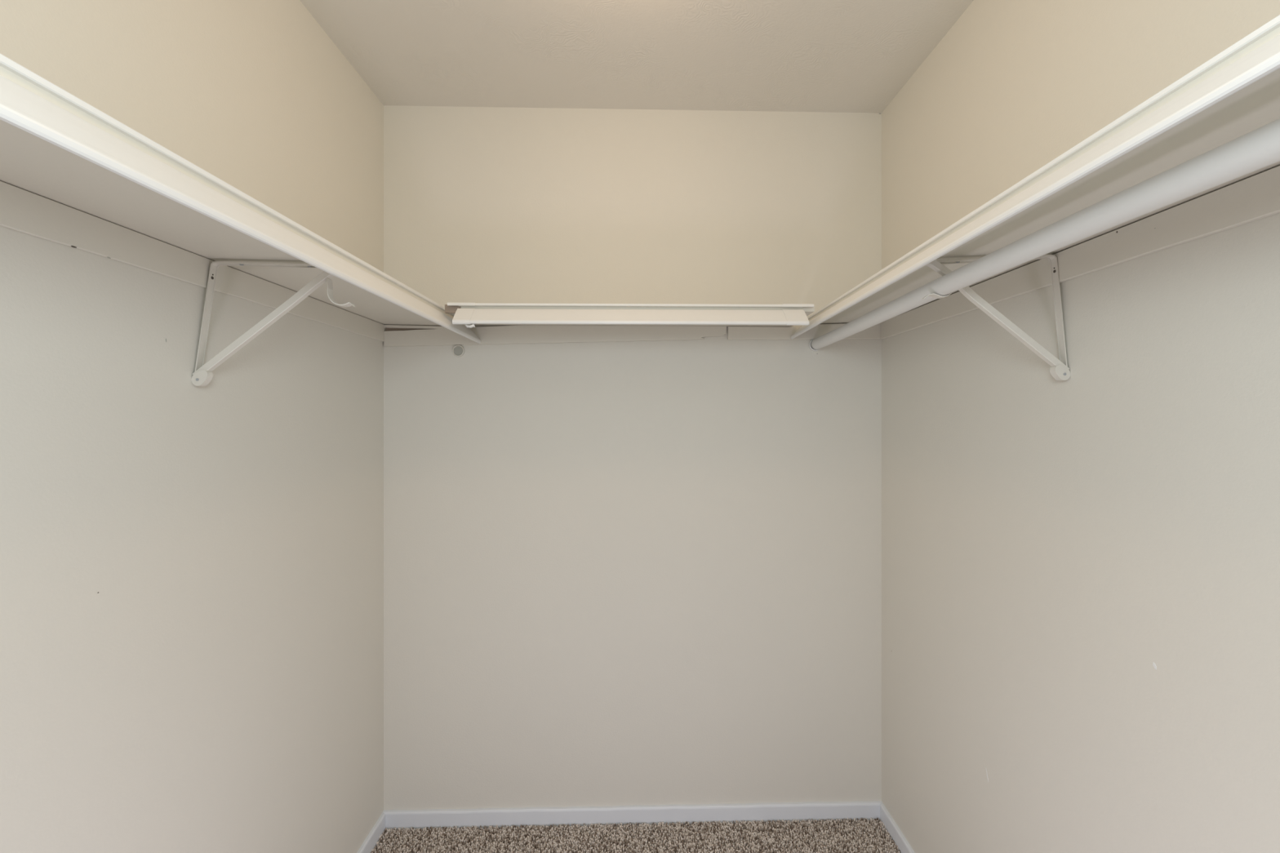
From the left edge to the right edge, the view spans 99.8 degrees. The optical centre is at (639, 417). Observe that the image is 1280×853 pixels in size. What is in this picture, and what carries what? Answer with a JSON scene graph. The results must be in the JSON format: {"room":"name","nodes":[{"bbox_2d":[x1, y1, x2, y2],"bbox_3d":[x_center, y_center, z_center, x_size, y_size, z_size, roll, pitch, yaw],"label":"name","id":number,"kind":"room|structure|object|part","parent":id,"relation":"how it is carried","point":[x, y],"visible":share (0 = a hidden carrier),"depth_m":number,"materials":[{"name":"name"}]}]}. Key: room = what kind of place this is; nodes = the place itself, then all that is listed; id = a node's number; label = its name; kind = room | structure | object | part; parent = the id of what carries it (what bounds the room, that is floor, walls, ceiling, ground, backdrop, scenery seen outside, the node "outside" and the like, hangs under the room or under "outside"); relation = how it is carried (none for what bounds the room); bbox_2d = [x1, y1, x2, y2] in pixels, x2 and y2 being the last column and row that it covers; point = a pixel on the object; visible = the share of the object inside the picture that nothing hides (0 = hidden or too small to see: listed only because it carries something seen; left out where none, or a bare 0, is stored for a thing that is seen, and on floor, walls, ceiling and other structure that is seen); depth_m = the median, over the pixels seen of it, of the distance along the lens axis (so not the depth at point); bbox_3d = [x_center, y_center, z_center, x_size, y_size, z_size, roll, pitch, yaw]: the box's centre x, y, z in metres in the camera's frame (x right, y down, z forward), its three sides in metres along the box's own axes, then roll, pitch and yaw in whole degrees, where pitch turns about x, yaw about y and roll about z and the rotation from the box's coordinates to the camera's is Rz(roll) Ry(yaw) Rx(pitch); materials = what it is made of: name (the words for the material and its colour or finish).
{"room":"walk-in closet","nodes":[
{"label":"walk-in closet","id":0,"kind":"room"},
{"bbox_2d":[0,0,383,852],"bbox_3d":[-0.894,0.165,0.907,0.101,2.418,2.160,0,0,-1],"label":"wall","id":1,"kind":"structure","parent":0,"point":[192,575],"depth_m":1.01,"materials":[{"name":"beige paint"}]},
{"bbox_2d":[0,180,385,342],"bbox_3d":[-0.839,-0.281,0.815,0.006,0.059,1.968,0,0,-1],"label":"cleat","id":2,"kind":"object","parent":1,"relation":"attached to","point":[22,211],"visible":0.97,"depth_m":0.91,"materials":[{"name":"beige paint"}]},
{"bbox_2d":[0,53,480,343],"bbox_3d":[-0.679,-0.287,0.817,0.325,0.080,1.968,0,0,-1],"label":"closet shelf","id":3,"kind":"object","parent":1,"relation":"attached to","point":[55,145],"visible":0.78,"depth_m":0.73,"materials":[{"name":"white wood"}]},
{"bbox_2d":[191,261,355,386],"bbox_3d":[-0.702,-0.182,1.041,0.287,0.245,0.050,0,0,-1],"label":"bracket","id":4,"kind":"object","parent":1,"relation":"attached to","point":[202,375],"visible":0.97,"depth_m":1.04,"materials":[{"name":"metal"}]},
{"bbox_3d":[-0.831,-0.075,1.022,0.030,0.029,0.014,0,0,-1],"label":"foot plate","id":5,"kind":"part","parent":4,"relation":"part of","materials":[{"name":"paint"}]},
{"bbox_3d":[-0.837,-0.185,1.039,0.006,0.214,0.047,0,0,11],"label":"wall arm","id":6,"kind":"part","parent":4,"relation":"part of","materials":[{"name":"paint"}]},
{"bbox_3d":[-0.710,-0.298,1.057,0.252,0.012,0.018,0,0,-1],"label":"shelf arm","id":7,"kind":"part","parent":4,"relation":"part of","materials":[{"name":"paint"}]},
{"bbox_2d":[356,813,385,852],"bbox_3d":[-0.837,1.342,0.808,0.011,0.064,1.960,0,0,-1],"label":"baseboard","id":8,"kind":"structure","parent":1,"relation":"attached to","point":[369,844],"depth_m":1.71,"materials":[{"name":"white paint"}]},
{"bbox_2d":[383,105,881,810],"bbox_3d":[-0.015,0.165,1.872,1.685,2.418,0.101,0,0,-2],"label":"wall","id":9,"kind":"structure","parent":0,"point":[628,573],"depth_m":1.82,"materials":[{"name":"beige paint"}]},
{"bbox_2d":[385,328,427,331],"bbox_3d":[-0.722,-0.286,1.802,0.253,0.032,0.003,0,0,-2],"label":"wood strip","id":10,"kind":"object","parent":9,"relation":"attached to","point":[386,329],"visible":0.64,"depth_m":1.80,"materials":[{"name":"white wood"}]},
{"bbox_2d":[452,344,464,356],"bbox_3d":[-0.608,-0.225,1.803,0.040,0.040,0.007,0,0,-1],"label":"socket","id":11,"kind":"object","parent":9,"relation":"attached to","point":[458,350],"visible":1,"depth_m":1.80,"materials":[{"name":"beige paint"}]},
{"bbox_2d":[383,324,726,346],"bbox_3d":[-0.281,-0.274,1.810,1.144,0.072,0.011,0,0,-2],"label":"cleat","id":12,"kind":"object","parent":9,"relation":"attached to","point":[500,335],"depth_m":1.80,"materials":[{"name":"beige paint"}]},
{"bbox_3d":[-0.726,-0.302,1.798,0.252,0.014,0.011,0,0,-2],"label":"filler strip","id":13,"kind":"part","parent":12,"relation":"part of","materials":[{"name":"white wood"}]},
{"bbox_2d":[444,302,814,328],"bbox_3d":[-0.027,-0.290,1.659,1.079,0.080,0.336,0,0,-1],"label":"closet shelf","id":14,"kind":"object","parent":9,"relation":"attached to","point":[473,314],"visible":1,"depth_m":1.53,"materials":[{"name":"white wood"}]},
{"bbox_2d":[382,800,882,831],"bbox_3d":[-0.015,1.342,1.817,1.684,0.064,0.011,0,0,-2],"label":"baseboard","id":15,"kind":"structure","parent":9,"relation":"attached to","point":[817,811],"depth_m":1.81,"materials":[{"name":"white paint"}]},
{"bbox_2d":[727,323,880,340],"bbox_3d":[0.562,-0.294,1.831,0.529,0.060,0.012,0,0,-2],"label":"cleat","id":16,"kind":"object","parent":9,"relation":"attached to","point":[873,332],"visible":0.75,"depth_m":1.82,"materials":[{"name":"beige paint"}]},
{"bbox_2d":[808,339,820,351],"bbox_3d":[0.598,-0.249,1.835,0.043,0.043,0.008,0,0,-1],"label":"socket","id":17,"kind":"object","parent":9,"relation":"attached to","point":[810,342],"visible":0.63,"depth_m":1.83,"materials":[{"name":"white plastic"}]},
{"bbox_2d":[810,118,1279,349],"bbox_3d":[0.599,-0.256,0.844,0.040,0.048,1.983,0,0,0],"label":"closet rod","id":18,"kind":"object","parent":17,"relation":"attached to","point":[1256,149],"visible":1,"depth_m":0.67,"materials":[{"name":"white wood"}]},
{"bbox_2d":[376,822,893,852],"bbox_3d":[-0.001,1.420,0.870,1.884,0.092,2.260,0,0,-1],"label":"floor","id":19,"kind":"structure","parent":0,"point":[840,822],"depth_m":1.75,"materials":[{"name":"carpet"}]},
{"bbox_2d":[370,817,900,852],"bbox_3d":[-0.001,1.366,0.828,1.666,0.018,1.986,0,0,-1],"label":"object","id":20,"kind":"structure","parent":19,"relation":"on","point":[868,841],"depth_m":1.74,"materials":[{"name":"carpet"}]},
{"bbox_2d":[300,0,973,112],"bbox_3d":[-0.001,-1.094,0.870,1.884,0.100,2.260,0,0,-1],"label":"ceiling","id":21,"kind":"structure","parent":0,"point":[784,55],"depth_m":1.53,"materials":[{"name":"white paint"}]},
{"bbox_2d":[881,0,1279,852],"bbox_3d":[0.890,0.165,0.933,0.101,2.418,2.160,0,0,-1],"label":"wall","id":22,"kind":"structure","parent":0,"point":[1081,572],"depth_m":1.03,"materials":[{"name":"beige paint"}]},
{"bbox_2d":[880,803,915,852],"bbox_3d":[0.835,1.342,0.843,0.011,0.064,1.982,0,0,-1],"label":"baseboard","id":23,"kind":"structure","parent":22,"relation":"attached to","point":[886,818],"depth_m":1.73,"materials":[{"name":"white paint"}]},
{"bbox_2d":[922,254,1070,380],"bbox_3d":[0.700,-0.199,1.065,0.277,0.251,0.038,0,0,-1],"label":"bracket","id":24,"kind":"object","parent":22,"relation":"attached to","point":[1059,369],"visible":0.81,"depth_m":1.06,"materials":[{"name":"metal"}]},
{"bbox_3d":[0.697,-0.315,1.075,0.262,0.018,0.017,0,0,0],"label":"shelf arm","id":25,"kind":"part","parent":24,"relation":"part of","materials":[{"name":"paint"}]},
{"bbox_3d":[0.830,-0.202,1.067,0.008,0.221,0.035,0,0,-21],"label":"wall arm","id":26,"kind":"part","parent":24,"relation":"part of","materials":[{"name":"paint"}]},
{"bbox_3d":[0.823,-0.088,1.056,0.030,0.029,0.014,0,0,-1],"label":"foot plate","id":27,"kind":"part","parent":24,"relation":"part of","materials":[{"name":"paint"}]},
{"bbox_2d":[791,14,1279,338],"bbox_3d":[0.652,-0.306,0.845,0.377,0.080,1.988,0,0,-1],"label":"closet shelf","id":28,"kind":"object","parent":22,"relation":"attached to","point":[1235,93],"visible":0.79,"depth_m":0.66,"materials":[{"name":"white wood"}]},
{"bbox_2d":[880,165,1279,339],"bbox_3d":[0.836,-0.300,0.843,0.009,0.065,1.979,0,0,-1],"label":"cleat","id":29,"kind":"object","parent":22,"relation":"attached to","point":[1256,197],"visible":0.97,"depth_m":0.92,"materials":[{"name":"beige paint"}]}
]}

